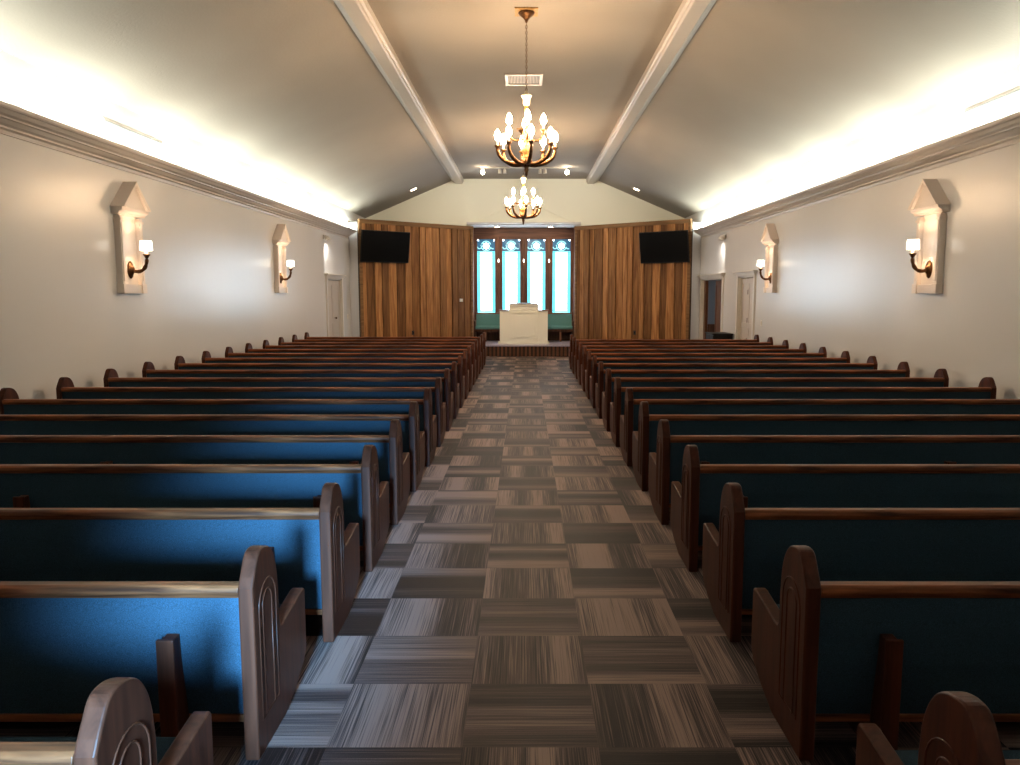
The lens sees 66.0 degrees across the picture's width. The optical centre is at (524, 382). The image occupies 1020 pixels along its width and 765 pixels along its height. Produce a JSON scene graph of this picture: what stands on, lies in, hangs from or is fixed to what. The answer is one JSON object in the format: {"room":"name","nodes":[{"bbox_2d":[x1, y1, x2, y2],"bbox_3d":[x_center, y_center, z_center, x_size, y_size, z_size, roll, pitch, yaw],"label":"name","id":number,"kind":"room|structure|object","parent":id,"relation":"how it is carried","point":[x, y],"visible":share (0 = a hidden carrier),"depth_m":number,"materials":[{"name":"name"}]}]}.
{"room":"house of worship","nodes":[
{"label":"house of worship","id":0,"kind":"room"},
{"bbox_2d":[0,50,364,398],"bbox_3d":[-5.600,-2.079,13.803,0.200,4.470,29.900,0,7,0],"label":"wall","id":1,"kind":"structure","parent":0,"point":[210,277],"depth_m":10.81,"materials":[{"name":"white paint"}]},
{"bbox_2d":[110,182,150,292],"bbox_3d":[-5.405,-1.992,10.823,0.190,1.519,0.777,0,7,0],"label":"surround","id":2,"kind":"object","parent":1,"relation":"attached to","point":[129,203],"visible":1,"depth_m":10.76,"materials":[{"name":"beige paint"}]},
{"bbox_2d":[127,241,152,278],"bbox_3d":[-5.309,-1.696,10.857,0.321,0.518,0.162,0,7,0],"label":"wall sconce","id":3,"kind":"object","parent":2,"relation":"attached to","point":[146,246],"visible":1,"depth_m":10.83,"materials":[{"name":"gold metal"}]},
{"bbox_2d":[103,117,162,145],"bbox_3d":[-5.494,-3.521,11.070,0.012,0.060,1.700,0,7,0],"label":"air vent","id":4,"kind":"object","parent":1,"relation":"in","point":[105,120],"visible":1,"depth_m":10.96,"materials":[{"name":"white paint"}]},
{"bbox_2d":[0,100,356,237],"bbox_3d":[-5.350,-3.125,11.649,0.300,0.240,25.460,0,7,0],"label":"trim","id":5,"kind":"structure","parent":1,"relation":"attached to","point":[17,122],"depth_m":10.73,"materials":[{"name":"grey paint"}]},
{"bbox_2d":[272,224,290,292],"bbox_3d":[-5.405,-2.762,17.499,0.190,1.519,0.777,0,7,0],"label":"surround","id":6,"kind":"object","parent":1,"relation":"attached to","point":[281,238],"visible":1,"depth_m":17.36,"materials":[{"name":"beige paint"}]},
{"bbox_2d":[280,260,293,282],"bbox_3d":[-5.309,-2.466,17.533,0.321,0.518,0.162,0,7,0],"label":"wall sconce","id":7,"kind":"object","parent":6,"relation":"attached to","point":[290,263],"visible":0.98,"depth_m":17.50,"materials":[{"name":"white glass"}]},
{"bbox_2d":[323,235,330,240],"bbox_3d":[-5.413,-3.952,21.439,0.174,0.159,0.337,0,7,0],"label":"spotlight","id":8,"kind":"object","parent":1,"relation":"attached to","point":[325,237],"visible":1,"depth_m":21.37,"materials":[{"name":"white paint"}]},
{"bbox_2d":[324,273,345,336],"bbox_3d":[-5.575,-2.015,22.719,0.370,2.300,2.220,0,7,0],"label":"door","id":9,"kind":"structure","parent":1,"relation":"in","point":[334,306],"depth_m":22.86,"materials":[{"name":"white paint"}]},
{"bbox_2d":[0,0,1019,217],"bbox_3d":[0.000,-4.794,13.490,11.400,1.565,29.900,0,7,0],"label":"ceiling","id":10,"kind":"structure","parent":0,"point":[288,90],"depth_m":12.10,"materials":[{"name":"paint"}]},
{"bbox_2d":[333,0,463,183],"bbox_3d":[-2.310,-5.279,12.830,0.420,0.190,28.300,0,7,0],"label":"ceiling beam","id":11,"kind":"structure","parent":10,"relation":"attached to","point":[359,14],"depth_m":13.30,"materials":[{"name":"beige paint"}]},
{"bbox_2d":[505,128,541,224],"bbox_3d":[-0.040,-4.922,18.860,0.843,2.240,0.843,2,7,13],"label":"chandelier","id":12,"kind":"object","parent":10,"relation":"hanging from","point":[523,202],"visible":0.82,"depth_m":18.87,"materials":[{"name":"gold metal"}]},
{"bbox_2d":[505,74,542,85],"bbox_3d":[-0.020,-5.516,14.312,0.680,0.020,0.720,0,7,0],"label":"ceiling vent","id":13,"kind":"object","parent":10,"relation":"in","point":[510,79],"visible":0.98,"depth_m":14.30,"materials":[{"name":"white metal"}]},
{"bbox_2d":[481,167,568,174],"bbox_3d":[-0.010,-6.561,24.345,2.740,0.240,0.213,0,7,0],"label":"track light","id":14,"kind":"object","parent":10,"relation":"attached to","point":[504,169],"visible":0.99,"depth_m":24.38,"materials":[{"name":"white paint"}]},
{"bbox_2d":[494,7,557,176],"bbox_3d":[0.020,-4.012,10.963,0.843,2.240,0.843,2,7,13],"label":"chandelier","id":15,"kind":"object","parent":10,"relation":"hanging from","point":[526,152],"visible":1,"depth_m":10.95,"materials":[{"name":"metal"}]},
{"bbox_2d":[586,0,716,183],"bbox_3d":[2.310,-5.279,12.830,0.420,0.190,28.300,0,7,0],"label":"ceiling beam","id":16,"kind":"structure","parent":10,"relation":"attached to","point":[690,14],"depth_m":13.30,"materials":[{"name":"beige paint"}]},
{"bbox_2d":[0,356,1019,764],"bbox_3d":[0.950,0.191,14.064,13.300,0.100,29.900,0,7,0],"label":"floor","id":17,"kind":"structure","parent":0,"point":[528,603],"depth_m":3.99,"materials":[{"name":"carpet"}]},
{"bbox_2d":[0,677,213,764],"bbox_3d":[-3.140,1.116,2.159,4.288,0.789,0.707,0,7,0],"label":"pew","id":18,"kind":"object","parent":17,"relation":"on","point":[117,727],"visible":1,"depth_m":1.96,"materials":[{"name":"brown wood"}]},
{"bbox_2d":[0,545,305,759],"bbox_3d":[-3.138,0.996,3.202,4.292,0.789,0.707,0,7,0],"label":"pew","id":19,"kind":"object","parent":17,"relation":"on","point":[229,650],"visible":0.98,"depth_m":2.92,"materials":[{"name":"brown wood"}]},
{"bbox_2d":[0,483,359,641],"bbox_3d":[-3.120,0.881,4.195,4.328,0.789,0.707,0,7,0],"label":"pew","id":20,"kind":"object","parent":17,"relation":"on","point":[311,548],"visible":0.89,"depth_m":3.91,"materials":[{"name":"brown wood"}]},
{"bbox_2d":[0,445,389,571],"bbox_3d":[-3.120,0.766,5.188,4.328,0.789,0.707,0,7,0],"label":"pew","id":21,"kind":"object","parent":17,"relation":"on","point":[365,500],"visible":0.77,"depth_m":4.89,"materials":[{"name":"brown wood"}]},
{"bbox_2d":[0,419,409,524],"bbox_3d":[-3.120,0.652,6.182,4.328,0.789,0.707,0,7,0],"label":"pew","id":22,"kind":"object","parent":17,"relation":"on","point":[393,463],"visible":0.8,"depth_m":5.88,"materials":[{"name":"brown wood"}]},
{"bbox_2d":[0,401,424,491],"bbox_3d":[-3.120,0.537,7.175,4.328,0.789,0.707,0,7,0],"label":"pew","id":23,"kind":"object","parent":17,"relation":"on","point":[413,439],"visible":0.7,"depth_m":6.87,"materials":[{"name":"brown wood"}]},
{"bbox_2d":[0,388,436,466],"bbox_3d":[-3.120,0.423,8.169,4.328,0.789,0.707,0,7,0],"label":"pew","id":24,"kind":"object","parent":17,"relation":"on","point":[10,403],"visible":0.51,"depth_m":7.87,"materials":[{"name":"brown wood"}]},
{"bbox_2d":[56,377,445,446],"bbox_3d":[-3.120,0.308,9.162,4.328,0.789,0.707,0,7,0],"label":"pew","id":25,"kind":"object","parent":17,"relation":"on","point":[65,389],"visible":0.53,"depth_m":8.86,"materials":[{"name":"brown wood"}]},
{"bbox_2d":[103,368,452,431],"bbox_3d":[-3.120,0.194,10.155,4.328,0.789,0.707,0,7,0],"label":"pew","id":26,"kind":"object","parent":17,"relation":"on","point":[111,378],"visible":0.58,"depth_m":9.85,"materials":[{"name":"brown wood"}]},
{"bbox_2d":[142,362,459,418],"bbox_3d":[-3.120,0.079,11.149,4.328,0.789,0.707,0,7,0],"label":"pew","id":27,"kind":"object","parent":17,"relation":"on","point":[148,371],"visible":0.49,"depth_m":10.84,"materials":[{"name":"brown wood"}]},
{"bbox_2d":[174,356,464,407],"bbox_3d":[-3.120,-0.035,12.142,4.328,0.789,0.707,0,7,0],"label":"pew","id":28,"kind":"object","parent":17,"relation":"on","point":[179,364],"visible":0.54,"depth_m":11.83,"materials":[{"name":"brown wood"}]},
{"bbox_2d":[201,351,468,398],"bbox_3d":[-3.120,-0.150,13.136,4.328,0.789,0.707,0,7,0],"label":"pew","id":29,"kind":"object","parent":17,"relation":"on","point":[206,356],"visible":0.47,"depth_m":12.82,"materials":[{"name":"brown wood"}]},
{"bbox_2d":[225,347,472,391],"bbox_3d":[-3.120,-0.264,14.129,4.328,0.789,0.707,0,7,0],"label":"pew","id":30,"kind":"object","parent":17,"relation":"on","point":[229,353],"visible":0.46,"depth_m":13.81,"materials":[{"name":"brown wood"}]},
{"bbox_2d":[245,343,475,384],"bbox_3d":[-3.120,-0.379,15.123,4.328,0.789,0.707,0,7,0],"label":"pew","id":31,"kind":"object","parent":17,"relation":"on","point":[248,348],"visible":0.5,"depth_m":14.80,"materials":[{"name":"brown wood"}]},
{"bbox_2d":[263,340,478,378],"bbox_3d":[-3.120,-0.493,16.116,4.328,0.789,0.707,0,7,0],"label":"pew","id":32,"kind":"object","parent":17,"relation":"on","point":[266,345],"visible":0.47,"depth_m":15.80,"materials":[{"name":"brown wood"}]},
{"bbox_2d":[278,337,481,373],"bbox_3d":[-3.120,-0.608,17.110,4.328,0.789,0.707,0,7,0],"label":"pew","id":33,"kind":"object","parent":17,"relation":"on","point":[281,339],"visible":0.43,"depth_m":16.79,"materials":[{"name":"brown wood"}]},
{"bbox_2d":[292,334,483,368],"bbox_3d":[-3.120,-0.722,18.103,4.328,0.789,0.707,0,7,0],"label":"pew","id":34,"kind":"object","parent":17,"relation":"on","point":[294,337],"visible":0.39,"depth_m":17.79,"materials":[{"name":"brown wood"}]},
{"bbox_2d":[304,332,485,364],"bbox_3d":[-3.120,-0.837,19.096,4.328,0.789,0.707,0,7,0],"label":"pew","id":35,"kind":"object","parent":17,"relation":"on","point":[306,336],"visible":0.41,"depth_m":18.77,"materials":[{"name":"brown wood"}]},
{"bbox_2d":[486,341,569,356],"bbox_3d":[-0.030,-1.273,24.994,3.000,0.305,7.210,0,7,0],"label":"platform","id":36,"kind":"object","parent":17,"relation":"on","point":[554,348],"visible":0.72,"depth_m":21.44,"materials":[{"name":"brown wood"}]},
{"bbox_2d":[498,303,548,343],"bbox_3d":[-0.035,-1.669,22.094,1.440,1.145,0.620,0,7,0],"label":"pulpit","id":37,"kind":"object","parent":36,"relation":"on","point":[523,323],"visible":1,"depth_m":21.85,"materials":[{"name":"white paint"}]},
{"bbox_2d":[474,312,573,341],"bbox_3d":[-0.030,-1.661,23.273,2.920,0.860,0.660,0,7,0],"label":"bench","id":38,"kind":"object","parent":36,"relation":"on","point":[560,325],"visible":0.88,"depth_m":23.44,"materials":[{"name":"fabric"}]},
{"bbox_2d":[569,334,758,368],"bbox_3d":[3.170,-0.722,18.103,4.288,0.789,0.707,0,7,0],"label":"pew","id":39,"kind":"object","parent":17,"relation":"on","point":[756,337],"visible":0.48,"depth_m":17.79,"materials":[{"name":"brown wood"}]},
{"bbox_2d":[571,337,772,373],"bbox_3d":[3.170,-0.608,17.110,4.288,0.789,0.707,0,7,0],"label":"pew","id":40,"kind":"object","parent":17,"relation":"on","point":[770,339],"visible":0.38,"depth_m":16.79,"materials":[{"name":"brown wood"}]},
{"bbox_2d":[574,340,788,378],"bbox_3d":[3.170,-0.493,16.116,4.288,0.789,0.707,0,7,0],"label":"pew","id":41,"kind":"object","parent":17,"relation":"on","point":[785,345],"visible":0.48,"depth_m":15.80,"materials":[{"name":"brown wood"}]},
{"bbox_2d":[577,343,806,384],"bbox_3d":[3.170,-0.379,15.123,4.288,0.789,0.707,0,7,0],"label":"pew","id":42,"kind":"object","parent":17,"relation":"on","point":[802,348],"visible":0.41,"depth_m":14.80,"materials":[{"name":"brown wood"}]},
{"bbox_2d":[581,347,826,391],"bbox_3d":[3.170,-0.264,14.129,4.288,0.789,0.707,0,7,0],"label":"pew","id":43,"kind":"object","parent":17,"relation":"on","point":[822,353],"visible":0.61,"depth_m":13.81,"materials":[{"name":"brown wood"}]},
{"bbox_2d":[585,351,849,398],"bbox_3d":[3.170,-0.150,13.136,4.288,0.789,0.707,0,7,0],"label":"pew","id":44,"kind":"object","parent":17,"relation":"on","point":[845,356],"visible":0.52,"depth_m":12.82,"materials":[{"name":"brown wood"}]},
{"bbox_2d":[705,332,732,338],"bbox_3d":[5.185,-1.003,21.074,0.570,0.665,0.900,0,7,0],"label":"base cabinet","id":45,"kind":"object","parent":17,"relation":"on","point":[709,335],"visible":0.4,"depth_m":20.63,"materials":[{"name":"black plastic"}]},
{"bbox_2d":[590,356,877,407],"bbox_3d":[3.170,-0.035,12.142,4.288,0.789,0.707,0,7,0],"label":"pew","id":46,"kind":"object","parent":17,"relation":"on","point":[871,364],"visible":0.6,"depth_m":11.83,"materials":[{"name":"brown wood"}]},
{"bbox_2d":[595,362,909,418],"bbox_3d":[3.170,0.079,11.149,4.288,0.789,0.707,0,7,0],"label":"pew","id":47,"kind":"object","parent":17,"relation":"on","point":[903,370],"visible":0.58,"depth_m":10.84,"materials":[{"name":"brown wood"}]},
{"bbox_2d":[602,368,948,431],"bbox_3d":[3.170,0.194,10.155,4.288,0.789,0.707,0,7,0],"label":"pew","id":48,"kind":"object","parent":17,"relation":"on","point":[941,379],"visible":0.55,"depth_m":9.85,"materials":[{"name":"brown wood"}]},
{"bbox_2d":[610,377,996,446],"bbox_3d":[3.170,0.308,9.162,4.288,0.789,0.707,0,7,0],"label":"pew","id":49,"kind":"object","parent":17,"relation":"on","point":[987,389],"visible":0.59,"depth_m":8.86,"materials":[{"name":"brown wood"}]},
{"bbox_2d":[620,388,1019,466],"bbox_3d":[3.170,0.423,8.169,4.288,0.789,0.707,0,7,0],"label":"pew","id":50,"kind":"object","parent":17,"relation":"on","point":[629,420],"visible":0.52,"depth_m":7.87,"materials":[{"name":"brown wood"}]},
{"bbox_2d":[632,401,1019,491],"bbox_3d":[3.170,0.537,7.175,4.288,0.789,0.707,0,7,0],"label":"pew","id":51,"kind":"object","parent":17,"relation":"on","point":[644,440],"visible":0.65,"depth_m":6.87,"materials":[{"name":"brown wood"}]},
{"bbox_2d":[648,419,1019,524],"bbox_3d":[3.170,0.652,6.182,4.288,0.789,0.707,0,7,0],"label":"pew","id":52,"kind":"object","parent":17,"relation":"on","point":[665,465],"visible":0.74,"depth_m":5.88,"materials":[{"name":"brown wood"}]},
{"bbox_2d":[670,445,1019,571],"bbox_3d":[3.170,0.766,5.188,4.288,0.789,0.707,0,7,0],"label":"pew","id":53,"kind":"object","parent":17,"relation":"on","point":[696,502],"visible":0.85,"depth_m":4.89,"materials":[{"name":"brown wood"}]},
{"bbox_2d":[702,483,1019,641],"bbox_3d":[3.170,0.881,4.195,4.288,0.789,0.707,0,7,0],"label":"pew","id":54,"kind":"object","parent":17,"relation":"on","point":[749,548],"visible":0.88,"depth_m":3.91,"materials":[{"name":"brown wood"}]},
{"bbox_2d":[751,545,1019,759],"bbox_3d":[3.170,0.996,3.202,4.288,0.789,0.707,0,7,0],"label":"pew","id":55,"kind":"object","parent":17,"relation":"on","point":[854,653],"visible":0.99,"depth_m":2.93,"materials":[{"name":"brown wood"}]},
{"bbox_2d":[856,691,1019,764],"bbox_3d":[3.170,1.124,2.089,4.288,0.789,0.707,0,7,0],"label":"pew","id":56,"kind":"object","parent":17,"relation":"on","point":[958,728],"visible":1,"depth_m":1.92,"materials":[{"name":"brown wood"}]},
{"bbox_2d":[473,226,573,227],"bbox_3d":[-0.040,-5.540,27.708,3.800,0.080,1.080,0,7,0],"label":"ceiling","id":57,"kind":"structure","parent":0,"point":[473,226],"depth_m":28.06,"materials":[{"name":"white paint"}]},
{"bbox_2d":[474,228,573,320],"bbox_3d":[-0.040,-3.559,28.429,3.600,4.060,0.100,0,7,0],"label":"wall","id":58,"kind":"structure","parent":0,"point":[478,232],"depth_m":28.17,"materials":[{"name":"brown wood"}]},
{"bbox_2d":[476,238,495,312],"bbox_3d":[-1.400,-3.840,28.377,0.700,2.690,0.080,0,7,0],"label":"window","id":59,"kind":"structure","parent":58,"relation":"in","point":[485,247],"depth_m":28.37,"materials":[{"name":"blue glass"}]},
{"bbox_2d":[501,238,520,309],"bbox_3d":[-0.495,-3.840,28.377,0.700,2.690,0.080,0,7,0],"label":"window","id":60,"kind":"structure","parent":58,"relation":"in","point":[511,247],"depth_m":28.35,"materials":[{"name":"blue glass"}]},
{"bbox_2d":[474,237,573,313],"bbox_3d":[-0.040,-3.842,28.397,3.600,2.690,0.100,0,7,0],"label":"trim","id":61,"kind":"structure","parent":58,"relation":"attached to","point":[572,239],"depth_m":28.34,"materials":[{"name":"brown wood"}]},
{"bbox_2d":[527,238,545,309],"bbox_3d":[0.410,-3.840,28.377,0.700,2.690,0.080,0,7,0],"label":"window","id":62,"kind":"structure","parent":58,"relation":"in","point":[536,247],"depth_m":28.36,"materials":[{"name":"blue glass"}]},
{"bbox_2d":[552,238,570,312],"bbox_3d":[1.315,-3.840,28.377,0.700,2.690,0.080,0,7,0],"label":"window","id":63,"kind":"structure","parent":58,"relation":"in","point":[561,247],"depth_m":28.37,"materials":[{"name":"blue glass"}]},
{"bbox_2d":[473,227,574,320],"bbox_3d":[-0.040,-3.493,27.944,3.800,4.040,1.080,0,7,0],"label":"wall","id":64,"kind":"structure","parent":0,"point":[473,227],"depth_m":28.05,"materials":[{"name":"brown wood"}]},
{"bbox_2d":[365,179,684,225],"bbox_3d":[0.000,-4.199,27.258,11.000,5.600,0.120,0,7,0],"label":"wall","id":65,"kind":"structure","parent":0,"point":[450,203],"depth_m":26.98,"materials":[{"name":"white paint"}]},
{"bbox_2d":[349,219,473,336],"bbox_3d":[-3.652,-3.242,25.979,4.466,3.990,0.602,-6,9,-41],"label":"wall panel","id":66,"kind":"object","parent":65,"relation":"attached to","point":[422,295],"visible":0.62,"depth_m":25.75,"materials":[{"name":"brown wood"}]},
{"bbox_2d":[360,229,409,262],"bbox_3d":[-4.409,-4.255,24.628,1.740,0.975,0.317,-6,9,-41],"label":"television","id":67,"kind":"object","parent":66,"relation":"attached to","point":[376,245],"visible":1,"depth_m":24.53,"materials":[{"name":"black plastic"}]},
{"bbox_2d":[467,199,580,225],"bbox_3d":[-0.040,-5.859,26.854,3.900,0.950,0.300,0,7,0],"label":"pediment","id":68,"kind":"object","parent":65,"relation":"attached to","point":[474,222],"visible":0.87,"depth_m":26.92,"materials":[{"name":"white paint"}]},
{"bbox_2d":[574,219,700,338],"bbox_3d":[3.612,-3.242,25.979,4.532,3.990,0.601,6,9,40],"label":"wall panel","id":69,"kind":"object","parent":65,"relation":"attached to","point":[616,295],"visible":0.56,"depth_m":25.76,"materials":[{"name":"brown wood"}]},
{"bbox_2d":[639,230,689,263],"bbox_3d":[4.390,-4.246,24.633,1.740,0.975,0.317,6,9,40],"label":"television","id":70,"kind":"object","parent":69,"relation":"attached to","point":[660,246],"visible":1,"depth_m":24.53,"materials":[{"name":"black plastic"}]},
{"bbox_2d":[708,279,721,323],"bbox_3d":[6.650,-2.328,23.689,1.900,2.700,6.400,0,7,0],"label":"wall","id":71,"kind":"structure","parent":0,"point":[712,283],"depth_m":26.76,"materials":[{"name":"grey paint"}]},
{"bbox_2d":[707,324,714,331],"bbox_3d":[6.600,-1.667,26.856,1.800,0.660,0.060,0,7,0],"label":"trim","id":72,"kind":"structure","parent":71,"relation":"attached to","point":[711,327],"depth_m":26.82,"materials":[{"name":"brown wood"}]},
{"bbox_2d":[685,64,1019,398],"bbox_3d":[5.600,-2.079,13.803,0.200,4.470,29.900,0,7,0],"label":"wall","id":73,"kind":"structure","parent":0,"point":[845,272],"depth_m":11.59,"materials":[{"name":"white paint"}]},
{"bbox_2d":[697,273,724,338],"bbox_3d":[5.562,-2.055,23.192,0.345,2.270,3.070,0,7,0],"label":"door frame","id":74,"kind":"structure","parent":73,"relation":"in","point":[704,283],"depth_m":23.40,"materials":[{"name":"white paint"}]},
{"bbox_2d":[718,234,725,239],"bbox_3d":[5.413,-3.983,21.535,0.174,0.159,0.337,0,7,0],"label":"spotlight","id":75,"kind":"object","parent":73,"relation":"attached to","point":[722,237],"visible":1,"depth_m":21.46,"materials":[{"name":"white paint"}]},
{"bbox_2d":[732,270,757,338],"bbox_3d":[5.575,-1.655,19.594,0.370,2.300,1.870,0,7,0],"label":"door","id":76,"kind":"structure","parent":73,"relation":"in","point":[746,280],"depth_m":19.77,"materials":[{"name":"white paint"}]},
{"bbox_2d":[760,224,778,292],"bbox_3d":[5.405,-2.750,17.399,0.190,1.519,0.777,0,7,0],"label":"surround","id":77,"kind":"object","parent":73,"relation":"attached to","point":[770,239],"visible":1,"depth_m":17.25,"materials":[{"name":"beige paint"}]},
{"bbox_2d":[757,260,771,283],"bbox_3d":[5.309,-2.454,17.434,0.321,0.518,0.162,0,7,0],"label":"wall sconce","id":78,"kind":"object","parent":77,"relation":"attached to","point":[760,263],"visible":0.98,"depth_m":17.40,"materials":[{"name":"white glass"}]},
{"bbox_2d":[693,111,1019,237],"bbox_3d":[5.350,-3.125,11.649,0.300,0.240,25.460,0,7,0],"label":"trim","id":79,"kind":"structure","parent":73,"relation":"attached to","point":[1002,132],"depth_m":11.31,"materials":[{"name":"grey paint"}]},
{"bbox_2d":[908,179,950,293],"bbox_3d":[5.405,-1.962,10.565,0.190,1.519,0.777,0,7,0],"label":"surround","id":80,"kind":"object","parent":73,"relation":"attached to","point":[930,201],"visible":1,"depth_m":10.50,"materials":[{"name":"beige paint"}]},
{"bbox_2d":[906,239,931,277],"bbox_3d":[5.309,-1.666,10.599,0.321,0.518,0.162,0,7,0],"label":"wall sconce","id":81,"kind":"object","parent":80,"relation":"attached to","point":[912,244],"visible":1,"depth_m":10.57,"materials":[{"name":"gold metal"}]},
{"bbox_2d":[964,87,1019,114],"bbox_3d":[5.494,-3.280,8.983,0.012,0.060,1.700,0,7,0],"label":"air vent","id":82,"kind":"object","parent":73,"relation":"in","point":[1017,90],"visible":1,"depth_m":9.22,"materials":[{"name":"white paint"}]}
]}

